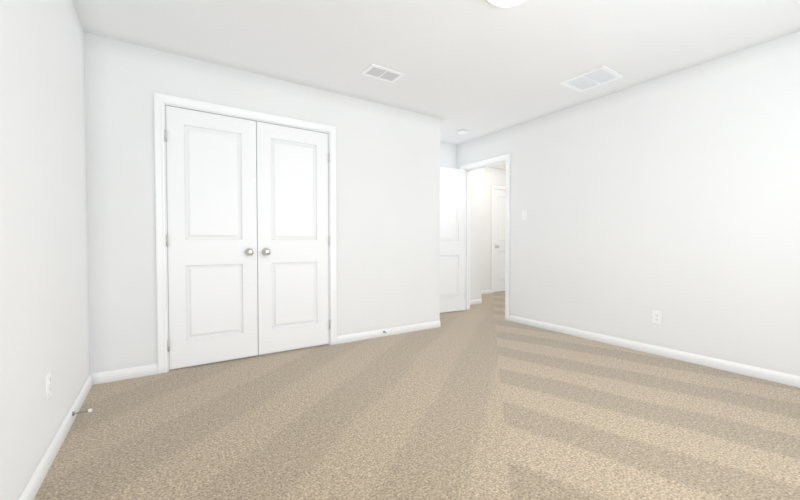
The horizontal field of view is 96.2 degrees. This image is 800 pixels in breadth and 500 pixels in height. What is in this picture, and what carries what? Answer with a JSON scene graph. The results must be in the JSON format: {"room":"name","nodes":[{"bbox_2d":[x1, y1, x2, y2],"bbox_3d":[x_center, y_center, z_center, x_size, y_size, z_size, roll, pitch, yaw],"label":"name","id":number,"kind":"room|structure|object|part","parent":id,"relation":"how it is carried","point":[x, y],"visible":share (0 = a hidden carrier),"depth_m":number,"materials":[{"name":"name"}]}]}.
{"room":"empty bedroom","nodes":[
{"label":"empty bedroom","id":0,"kind":"room"},
{"bbox_2d":[0,0,89,499],"bbox_3d":[-1.400,-0.248,1.201,0.120,2.445,4.790,-1,1,-33],"label":"wall","id":1,"kind":"structure","parent":0,"point":[44,304],"depth_m":1.55,"materials":[{"name":"paint"}]},
{"bbox_2d":[46,370,51,399],"bbox_3d":[-1.589,0.611,1.625,0.008,0.115,0.070,-1,1,-33],"label":"electrical outlet","id":2,"kind":"object","parent":1,"relation":"attached to","point":[48,386],"visible":1,"depth_m":1.61,"materials":[{"name":"white plastic"}]},
{"bbox_2d":[18,373,93,499],"bbox_3d":[-1.143,0.941,0.952,0.012,0.078,3.750,-1,1,-33],"label":"baseboard","id":3,"kind":"structure","parent":1,"relation":"attached to","point":[32,487],"depth_m":1.66,"materials":[{"name":"paint"}]},
{"bbox_2d":[72,409,91,415],"bbox_3d":[-1.777,0.907,2.009,0.082,0.025,0.025,-1,1,-33],"label":"door stop","id":4,"kind":"object","parent":3,"relation":"attached to","point":[88,410],"visible":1,"depth_m":2.01,"materials":[{"name":"silver metal"}]},
{"bbox_2d":[84,32,439,373],"bbox_3d":[-0.885,-0.296,3.405,3.154,2.445,0.120,-1,1,-33],"label":"wall","id":5,"kind":"structure","parent":0,"point":[388,210],"depth_m":3.04,"materials":[{"name":"paint"}]},
{"bbox_2d":[94,363,157,384],"bbox_3d":[-1.992,0.904,2.630,0.363,0.078,0.012,-1,1,-33],"label":"baseboard","id":6,"kind":"structure","parent":5,"relation":"attached to","point":[152,369],"depth_m":2.62,"materials":[{"name":"paint"}]},
{"bbox_2d":[154,92,336,373],"bbox_3d":[-1.250,-0.126,3.131,1.453,2.117,0.185,-1,1,-33],"label":"closet door","id":7,"kind":"structure","parent":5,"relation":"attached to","point":[165,104],"depth_m":3.04,"materials":[{"name":"paint"}]},
{"bbox_2d":[165,129,169,351],"bbox_3d":[-1.793,-0.067,2.763,0.012,1.702,0.043,-1,1,-33],"label":"closet door left hinge","id":8,"kind":"object","parent":7,"relation":"attached to","point":[167,235],"visible":1,"depth_m":2.74,"materials":[{"name":"grey metal"}]},
{"bbox_3d":[-1.276,0.017,3.048,0.064,0.064,0.069,-1,1,-33],"label":"knob","id":9,"kind":"part","parent":7,"relation":"part of","materials":[{"name":"grey metal"}]},
{"bbox_3d":[-1.161,0.015,3.124,0.064,0.064,0.069,-1,1,-33],"label":"knob","id":10,"kind":"part","parent":7,"relation":"part of","materials":[{"name":"grey metal"}]},
{"bbox_2d":[337,320,439,343],"bbox_3d":[-0.071,0.877,3.883,1.320,0.078,0.012,-1,1,-33],"label":"baseboard","id":11,"kind":"structure","parent":5,"relation":"attached to","point":[434,324],"depth_m":3.83,"materials":[{"name":"paint"}]},
{"bbox_2d":[34,291,799,499],"bbox_3d":[1.289,0.971,3.670,7.294,0.100,5.940,-1,1,-33],"label":"floor","id":12,"kind":"structure","parent":0,"point":[485,400],"depth_m":1.95,"materials":[{"name":"beige carpet"}]},
{"bbox_2d":[72,0,799,169],"bbox_3d":[1.289,-1.574,3.614,7.294,0.100,5.940,-1,1,-33],"label":"ceiling","id":13,"kind":"structure","parent":0,"point":[475,69],"depth_m":2.58,"materials":[{"name":"paint"}]},
{"bbox_2d":[361,64,404,82],"bbox_3d":[-0.146,-1.508,3.078,0.325,0.007,0.200,-1,1,-33],"label":"ceiling vent","id":14,"kind":"object","parent":13,"relation":"in","point":[381,73],"visible":1,"depth_m":3.07,"materials":[{"name":"white metal"}]},
{"bbox_2d":[457,130,467,134],"bbox_3d":[0.814,-1.528,4.674,0.136,0.038,0.136,-1,1,-33],"label":"smoke detector","id":15,"kind":"object","parent":13,"relation":"attached to","point":[462,132],"visible":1,"depth_m":4.64,"materials":[{"name":"plastic"}]},
{"bbox_2d":[487,0,524,6],"bbox_3d":[0.629,-1.451,2.033,0.296,0.076,0.296,-1,1,-33],"label":"ceiling light","id":16,"kind":"object","parent":13,"relation":"attached to","point":[505,3],"visible":1,"depth_m":2.07,"materials":[{"name":"white glass"}]},
{"bbox_2d":[559,65,623,91],"bbox_3d":[1.696,-1.510,3.188,0.340,0.008,0.390,-1,1,-33],"label":"ceiling vent","id":17,"kind":"object","parent":13,"relation":"in","point":[595,77],"visible":1,"depth_m":3.17,"materials":[{"name":"white metal"}]},
{"bbox_2d":[440,142,456,168],"bbox_3d":[-0.908,-0.316,4.309,4.104,2.445,0.120,-1,1,-33],"label":"wall","id":18,"kind":"structure","parent":0,"point":[447,155],"depth_m":5.27,"materials":[{"name":"paint"}]},
{"bbox_2d":[470,169,481,299],"bbox_3d":[0.872,-0.353,6.050,0.540,2.445,0.850,-1,1,-33],"label":"wall","id":19,"kind":"structure","parent":0,"point":[475,233],"depth_m":5.77,"materials":[{"name":"paint"}]},
{"bbox_2d":[470,299,481,304],"bbox_3d":[1.108,0.838,5.715,0.540,0.078,0.012,-1,1,-33],"label":"baseboard","id":20,"kind":"structure","parent":19,"relation":"attached to","point":[476,301],"depth_m":5.79,"materials":[{"name":"paint"}]},
{"bbox_2d":[481,167,505,289],"bbox_3d":[1.681,-0.374,7.014,1.870,2.445,0.120,-1,1,-33],"label":"wall","id":21,"kind":"structure","parent":0,"point":[487,177],"depth_m":6.95,"materials":[{"name":"paint"}]},
{"bbox_2d":[481,289,490,293],"bbox_3d":[1.361,0.815,6.752,1.018,0.078,0.012,-1,1,-33],"label":"baseboard","id":22,"kind":"structure","parent":21,"relation":"attached to","point":[482,291],"depth_m":6.93,"materials":[{"name":"paint"}]},
{"bbox_2d":[491,185,505,292],"bbox_3d":[2.134,-0.217,7.303,0.904,2.117,0.136,-1,1,-33],"label":"door frame","id":23,"kind":"structure","parent":21,"relation":"attached to","point":[492,224],"depth_m":7.02,"materials":[{"name":"paint"}]},
{"bbox_2d":[494,189,505,291],"bbox_3d":[2.169,-0.185,7.249,0.758,2.032,0.104,-1,1,-33],"label":"hall door","id":24,"kind":"structure","parent":21,"relation":"in","point":[499,233],"depth_m":7.16,"materials":[{"name":"paint"}]},
{"bbox_2d":[456,31,799,375],"bbox_3d":[1.872,-0.307,3.914,0.120,2.445,5.520,-1,1,-33],"label":"wall","id":25,"kind":"structure","parent":0,"point":[674,198],"depth_m":3.07,"materials":[{"name":"paint"}]},
{"bbox_2d":[440,167,464,312],"bbox_3d":[0.599,-0.137,5.030,0.756,2.032,0.173,-1,1,-28],"label":"bedroom door","id":26,"kind":"structure","parent":25,"relation":"in","point":[452,239],"depth_m":5.09,"materials":[{"name":"paint"}]},
{"bbox_2d":[460,153,510,320],"bbox_3d":[1.190,-0.166,4.949,0.137,2.117,0.902,-1,1,-33],"label":"door frame","id":27,"kind":"structure","parent":25,"relation":"attached to","point":[467,232],"depth_m":4.86,"materials":[{"name":"paint"}]},
{"bbox_2d":[522,210,526,219],"bbox_3d":[1.504,-0.424,4.350,0.018,0.115,0.070,-1,1,-33],"label":"light switch","id":28,"kind":"object","parent":25,"relation":"attached to","point":[524,214],"visible":1,"depth_m":4.35,"materials":[{"name":"white plastic"}]},
{"bbox_2d":[509,315,799,387],"bbox_3d":[2.348,0.894,3.090,0.012,0.078,3.515,-1,1,-33],"label":"baseboard","id":29,"kind":"structure","parent":25,"relation":"attached to","point":[757,372],"depth_m":3.07,"materials":[{"name":"paint"}]},
{"bbox_2d":[652,310,661,323],"bbox_3d":[2.282,0.596,3.189,0.008,0.115,0.070,-1,1,-33],"label":"electrical outlet","id":30,"kind":"object","parent":25,"relation":"attached to","point":[656,317],"visible":1,"depth_m":3.19,"materials":[{"name":"white plastic"}]}
]}

